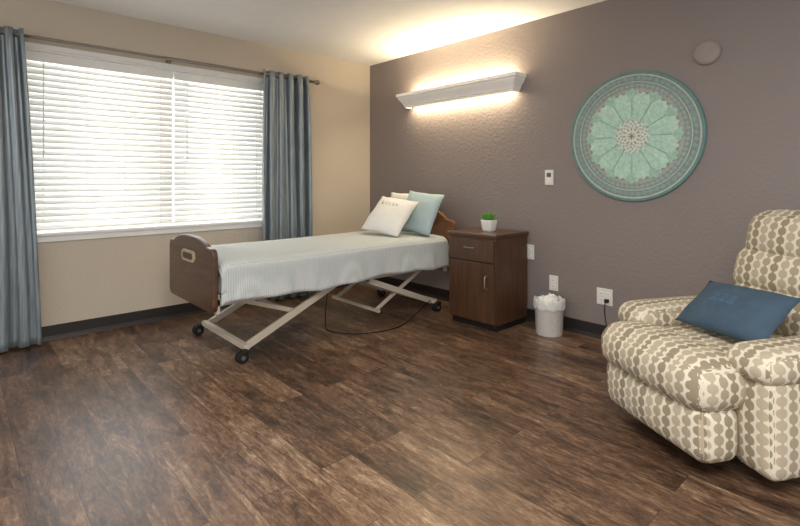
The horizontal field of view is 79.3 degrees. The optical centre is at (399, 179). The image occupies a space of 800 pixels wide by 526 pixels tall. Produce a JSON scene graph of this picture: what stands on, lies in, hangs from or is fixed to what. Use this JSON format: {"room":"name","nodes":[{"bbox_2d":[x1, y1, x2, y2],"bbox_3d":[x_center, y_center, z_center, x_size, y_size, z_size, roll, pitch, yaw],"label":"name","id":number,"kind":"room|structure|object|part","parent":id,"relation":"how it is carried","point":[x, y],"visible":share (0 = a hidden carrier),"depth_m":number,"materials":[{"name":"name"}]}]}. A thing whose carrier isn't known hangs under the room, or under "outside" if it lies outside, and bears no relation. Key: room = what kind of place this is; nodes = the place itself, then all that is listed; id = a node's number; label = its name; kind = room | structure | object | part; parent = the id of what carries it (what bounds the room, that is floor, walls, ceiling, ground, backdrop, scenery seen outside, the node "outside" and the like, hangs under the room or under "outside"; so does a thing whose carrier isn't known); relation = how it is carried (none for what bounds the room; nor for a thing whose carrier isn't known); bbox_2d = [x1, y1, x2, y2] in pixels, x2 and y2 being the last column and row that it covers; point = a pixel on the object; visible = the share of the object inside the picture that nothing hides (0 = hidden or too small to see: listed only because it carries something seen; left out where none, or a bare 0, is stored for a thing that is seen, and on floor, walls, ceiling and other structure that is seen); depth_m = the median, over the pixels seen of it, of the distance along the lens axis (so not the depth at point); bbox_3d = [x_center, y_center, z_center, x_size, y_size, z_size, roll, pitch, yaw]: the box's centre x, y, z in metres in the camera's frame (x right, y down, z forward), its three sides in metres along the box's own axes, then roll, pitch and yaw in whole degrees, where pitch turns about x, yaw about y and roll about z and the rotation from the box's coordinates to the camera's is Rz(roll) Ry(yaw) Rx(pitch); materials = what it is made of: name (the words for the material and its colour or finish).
{"room":"care facility","nodes":[
{"label":"care facility","id":0,"kind":"room"},
{"bbox_2d":[0,0,369,326],"bbox_3d":[-2.457,-0.070,3.627,5.600,2.440,0.150,0,0,-42],"label":"wall","id":1,"kind":"structure","parent":0,"point":[85,279],"depth_m":4.00,"materials":[{"name":"beige paint"}]},
{"bbox_2d":[25,47,262,231],"bbox_3d":[-1.997,-0.265,4.043,1.840,1.330,0.139,0,0,-42],"label":"window","id":2,"kind":"structure","parent":1,"relation":"in","point":[172,100],"depth_m":4.09,"materials":[{"name":"white plastic"}]},
{"bbox_2d":[26,50,172,230],"bbox_3d":[-2.281,-0.275,3.743,0.984,1.276,0.062,0,0,-42],"label":"blind","id":3,"kind":"object","parent":2,"relation":"attached to","point":[112,173],"visible":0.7,"depth_m":3.71,"materials":[{"name":"white plastic"}]},
{"bbox_3d":[-2.283,0.355,3.746,0.984,0.016,0.045,0,0,-42],"label":"rail","id":4,"kind":"part","parent":3,"relation":"part of","materials":[{"name":"white plastic"}]},
{"bbox_2d":[173,72,262,222],"bbox_3d":[-1.611,-0.275,4.356,0.816,1.276,0.062,0,0,-42],"label":"blind","id":5,"kind":"object","parent":2,"relation":"attached to","point":[218,168],"visible":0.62,"depth_m":4.33,"materials":[{"name":"white plastic"}]},
{"bbox_3d":[-1.613,0.355,4.358,0.816,0.016,0.045,0,0,-42],"label":"rail","id":6,"kind":"part","parent":5,"relation":"part of","materials":[{"name":"white plastic"}]},
{"bbox_2d":[25,42,262,242],"bbox_3d":[-1.944,-0.261,3.985,1.915,1.410,0.016,0,0,-42],"label":"window frame","id":7,"kind":"structure","parent":1,"relation":"attached to","point":[27,44],"depth_m":3.85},
{"bbox_2d":[37,219,261,236],"bbox_3d":[-1.967,0.388,4.010,1.836,0.024,0.125,0,0,-42],"label":"sill","id":8,"kind":"structure","parent":1,"relation":"attached to","point":[150,227],"depth_m":3.86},
{"bbox_2d":[0,30,319,84],"bbox_3d":[-1.952,-0.981,3.902,3.016,0.060,0.126,0,0,-42],"label":"curtain rod","id":9,"kind":"object","parent":1,"relation":"attached to","point":[169,60],"visible":0.88,"depth_m":3.86,"materials":[{"name":"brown metal"}]},
{"bbox_2d":[0,26,41,352],"bbox_3d":[-2.682,0.056,3.187,0.510,2.163,0.112,0,0,-42],"label":"curtain","id":10,"kind":"object","parent":9,"relation":"hanging from","point":[20,310],"visible":1,"depth_m":3.26,"materials":[{"name":"fabric"}]},
{"bbox_3d":[-1.952,-0.985,3.853,2.950,0.022,0.022,0,0,-42],"label":"rod","id":11,"kind":"part","parent":9,"relation":"part of","materials":[{"name":"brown metal"}]},
{"bbox_3d":[-1.380,-0.985,4.376,1.400,0.027,0.027,0,0,-42],"label":"rod","id":12,"kind":"part","parent":9,"relation":"part of","materials":[{"name":"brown metal"}]},
{"bbox_2d":[262,69,312,301],"bbox_3d":[-1.088,0.056,4.644,0.529,2.163,0.118,0,0,-42],"label":"curtain","id":13,"kind":"object","parent":9,"relation":"hanging from","point":[287,213],"visible":0.71,"depth_m":4.64,"materials":[{"name":"fabric"}]},
{"bbox_2d":[41,280,367,341],"bbox_3d":[-2.407,1.098,3.561,5.584,0.104,0.016,0,0,-42],"label":"baseboard","id":14,"kind":"structure","parent":1,"relation":"attached to","point":[64,330],"depth_m":3.76,"materials":[{"name":"black rubber"}]},
{"bbox_2d":[50,0,605,65],"bbox_3d":[-0.179,-1.340,1.137,5.900,0.100,6.900,0,0,-42],"label":"ceiling","id":15,"kind":"structure","parent":0,"point":[365,32],"depth_m":3.86,"materials":[{"name":"paint"}]},
{"bbox_2d":[0,284,799,525],"bbox_3d":[-0.179,1.200,1.137,5.900,0.100,6.900,0,0,-42],"label":"floor","id":16,"kind":"structure","parent":0,"point":[433,419],"depth_m":2.18,"materials":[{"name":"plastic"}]},
{"bbox_2d":[170,210,456,363],"bbox_3d":[-0.567,0.703,3.870,2.178,0.894,0.925,0,0,-42],"label":"hospital bed","id":17,"kind":"object","parent":16,"relation":"on","point":[209,277],"visible":0.91,"depth_m":3.38,"materials":[{"name":"white fabric"}]},
{"bbox_3d":[-1.389,0.495,3.168,0.010,0.075,0.240,0,0,-42],"label":"handle plate","id":18,"kind":"part","parent":17,"relation":"part of","materials":[{"name":"beige plastic"}]},
{"bbox_3d":[-1.373,0.583,3.183,0.035,0.444,0.800,0,0,-42],"label":"footboard","id":19,"kind":"part","parent":17,"relation":"part of","materials":[{"name":"brown wood"}]},
{"bbox_3d":[-0.591,0.620,3.898,2.020,0.200,0.750,0,0,-42],"label":"mattress","id":20,"kind":"part","parent":17,"relation":"part of","materials":[{"name":"grey fabric"}]},
{"bbox_3d":[-1.163,0.912,3.828,0.715,0.343,0.028,0,0,-42],"label":"foot arm","id":21,"kind":"part","parent":17,"relation":"part of","materials":[{"name":"beige metal"}]},
{"bbox_3d":[-0.952,0.915,3.582,0.025,0.025,0.650,0,0,-42],"label":"foot rail","id":22,"kind":"part","parent":17,"relation":"part of","materials":[{"name":"beige metal"}]},
{"bbox_3d":[-0.725,0.912,3.348,0.715,0.343,0.028,0,0,-42],"label":"foot arm","id":23,"kind":"part","parent":17,"relation":"part of","materials":[{"name":"beige metal"}]},
{"bbox_3d":[-0.357,0.750,3.651,2.090,0.045,0.030,0,0,-42],"label":"rail","id":24,"kind":"part","parent":17,"relation":"part of","materials":[{"name":"beige metal"}]},
{"bbox_2d":[210,230,448,306],"bbox_3d":[-0.595,0.624,3.880,2.043,0.295,0.874,0,0,-42],"label":"bedspread","id":25,"kind":"object","parent":17,"relation":"on","point":[247,271],"depth_m":3.44,"materials":[{"name":"white fabric"}]},
{"bbox_3d":[-0.383,1.050,4.101,0.025,0.025,0.650,0,0,-42],"label":"head rail","id":26,"kind":"part","parent":17,"relation":"part of","materials":[{"name":"beige metal"}]},
{"bbox_3d":[-0.426,0.927,4.503,0.714,0.314,0.028,0,0,-42],"label":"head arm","id":27,"kind":"part","parent":17,"relation":"part of","materials":[{"name":"beige metal"}]},
{"bbox_3d":[-0.124,0.999,3.869,0.944,0.300,0.433,0,0,-17],"label":"bed cord","id":28,"kind":"part","parent":17,"relation":"part of","materials":[{"name":"black rubber"}]},
{"bbox_2d":[361,196,417,236],"bbox_3d":[-0.094,0.315,4.274,0.453,0.331,0.277,0,0,39],"label":"throw pillow","id":29,"kind":"object","parent":17,"relation":"on","point":[389,216],"visible":1,"depth_m":4.20,"materials":[{"name":"white fabric"}]},
{"bbox_3d":[0.013,0.927,4.023,0.714,0.314,0.028,0,0,-42],"label":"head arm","id":30,"kind":"part","parent":17,"relation":"part of","materials":[{"name":"beige metal"}]},
{"bbox_2d":[391,192,408,199],"bbox_3d":[0.038,0.295,4.642,0.146,0.348,0.482,0,0,-41],"label":"bed pillow","id":31,"kind":"object","parent":17,"relation":"on","point":[393,195],"visible":0.11,"depth_m":4.69,"materials":[{"name":"white fabric"}]},
{"bbox_2d":[402,190,444,235],"bbox_3d":[0.171,0.290,4.332,0.448,0.386,0.207,0,0,42],"label":"throw pillow","id":32,"kind":"object","parent":17,"relation":"on","point":[422,218],"visible":0.81,"depth_m":4.24,"materials":[{"name":"teal fabric"}]},
{"bbox_3d":[0.209,0.538,4.609,0.035,0.564,0.850,0,0,-42],"label":"headboard","id":33,"kind":"part","parent":17,"relation":"part of","materials":[{"name":"brown wood"}]},
{"bbox_2d":[447,227,528,331],"bbox_3d":[0.702,0.782,3.921,0.482,0.735,0.484,0,0,-42],"label":"nightstand","id":34,"kind":"object","parent":16,"relation":"on","point":[488,270],"visible":1,"depth_m":3.76,"materials":[{"name":"brown wood"}]},
{"bbox_3d":[0.557,0.545,3.787,0.018,0.165,0.442,0,0,-42],"label":"drawer","id":35,"kind":"part","parent":34,"relation":"part of","materials":[{"name":"brown wood"}]},
{"bbox_3d":[0.557,0.865,3.787,0.018,0.450,0.442,0,0,-42],"label":"door","id":36,"kind":"part","parent":34,"relation":"part of","materials":[{"name":"brown wood"}]},
{"bbox_2d":[481,212,497,231],"bbox_3d":[0.717,0.335,3.929,0.137,0.159,0.136,0,0,-42],"label":"potted succulent","id":37,"kind":"object","parent":34,"relation":"on","point":[488,222],"visible":1,"depth_m":3.89,"materials":[{"name":"white ceramic"}]},
{"bbox_2d":[533,290,565,337],"bbox_3d":[1.117,0.988,3.617,0.232,0.325,0.232,0,0,-42],"label":"trash bin","id":38,"kind":"object","parent":16,"relation":"on","point":[549,308],"visible":1,"depth_m":3.54,"materials":[{"name":"plastic"}]},
{"bbox_2d":[601,210,799,481],"bbox_3d":[1.525,0.647,2.179,1.068,1.007,0.874,0,0,-12],"label":"recliner chair","id":39,"kind":"object","parent":16,"relation":"on","point":[716,397],"visible":0.84,"depth_m":1.89,"materials":[{"name":"fabric"}]},
{"bbox_3d":[1.151,0.965,2.103,0.250,0.244,0.625,0,0,-12],"label":"footrest panel","id":40,"kind":"part","parent":39,"relation":"part of","materials":[{"name":"fabric"}]},
{"bbox_2d":[662,324,782,352],"bbox_3d":[1.533,0.805,2.181,0.623,0.240,0.453,0,0,-12],"label":"seat cushion","id":41,"kind":"object","parent":39,"relation":"on","point":[720,343],"depth_m":2.13,"materials":[{"name":"fabric"}]},
{"bbox_2d":[675,281,799,340],"bbox_3d":[1.457,0.569,2.109,0.221,0.198,0.435,0,0,-15],"label":"lumbar pillow","id":42,"kind":"object","parent":39,"relation":"on","point":[744,313],"visible":0.98,"depth_m":2.03,"materials":[{"name":"blue fabric"}]},
{"bbox_3d":[1.675,0.895,1.884,0.784,0.405,0.214,0,0,-12],"label":"arm","id":43,"kind":"part","parent":39,"relation":"part of","materials":[{"name":"fabric"}]},
{"bbox_2d":[481,219,496,231],"bbox_3d":[0.724,0.369,3.928,0.110,0.092,0.110,0,0,-42],"label":"pot","id":44,"kind":"object","parent":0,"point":[489,225],"depth_m":3.89,"materials":[{"name":"ceramic"}]},
{"bbox_2d":[370,0,799,325],"bbox_3d":[1.942,-0.070,3.077,0.150,2.440,6.900,0,0,-42],"label":"wall","id":45,"kind":"structure","parent":0,"point":[490,153],"depth_m":3.53,"materials":[{"name":"brown paint"}]},
{"bbox_2d":[396,71,525,108],"bbox_3d":[0.496,-0.799,4.431,0.154,0.138,1.426,0,0,-42],"label":"light","id":46,"kind":"object","parent":45,"relation":"attached to","point":[511,81],"visible":1,"depth_m":4.27,"materials":[{"name":"beige plastic"}]},
{"bbox_2d":[375,276,605,338],"bbox_3d":[1.881,1.098,3.021,0.016,0.104,6.600,0,0,-42],"label":"baseboard","id":47,"kind":"structure","parent":45,"relation":"attached to","point":[582,327],"depth_m":3.93,"materials":[{"name":"black rubber"}]},
{"bbox_2d":[527,244,533,259],"bbox_3d":[1.056,0.585,3.927,0.012,0.118,0.075,0,0,-42],"label":"wall outlet","id":48,"kind":"object","parent":45,"relation":"attached to","point":[530,248],"visible":0.9,"depth_m":3.92,"materials":[{"name":"white plastic"}]},
{"bbox_2d":[545,170,552,184],"bbox_3d":[1.172,-0.020,3.799,0.012,0.118,0.072,0,0,-42],"label":"wall thermostat","id":49,"kind":"object","parent":45,"relation":"attached to","point":[548,173],"visible":1,"depth_m":3.79,"materials":[{"name":"white plastic"}]},
{"bbox_2d":[549,275,557,290],"bbox_3d":[1.199,0.805,3.770,0.012,0.118,0.075,0,0,-42],"label":"wall outlet","id":50,"kind":"object","parent":45,"relation":"attached to","point":[553,280],"visible":1,"depth_m":3.77,"materials":[{"name":"white plastic"}]},
{"bbox_2d":[597,287,612,305],"bbox_3d":[1.461,0.840,3.464,0.039,0.118,0.115,0,0,-42],"label":"wall outlet","id":51,"kind":"object","parent":45,"relation":"attached to","point":[603,295],"visible":0.97,"depth_m":3.47,"materials":[{"name":"white plastic"}]},
{"bbox_2d":[571,70,706,201],"bbox_3d":[1.598,-0.300,3.325,0.024,0.896,0.896,0,0,-42],"label":"wall medallion","id":52,"kind":"object","parent":45,"relation":"attached to","point":[639,135],"visible":1,"depth_m":3.29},
{"bbox_2d":[693,40,720,64],"bbox_3d":[1.898,-0.790,2.992,0.031,0.152,0.152,0,0,-42],"label":"smoke detector","id":53,"kind":"object","parent":45,"relation":"attached to","point":[707,52],"visible":1,"depth_m":2.98,"materials":[{"name":"white plastic"}]}
]}

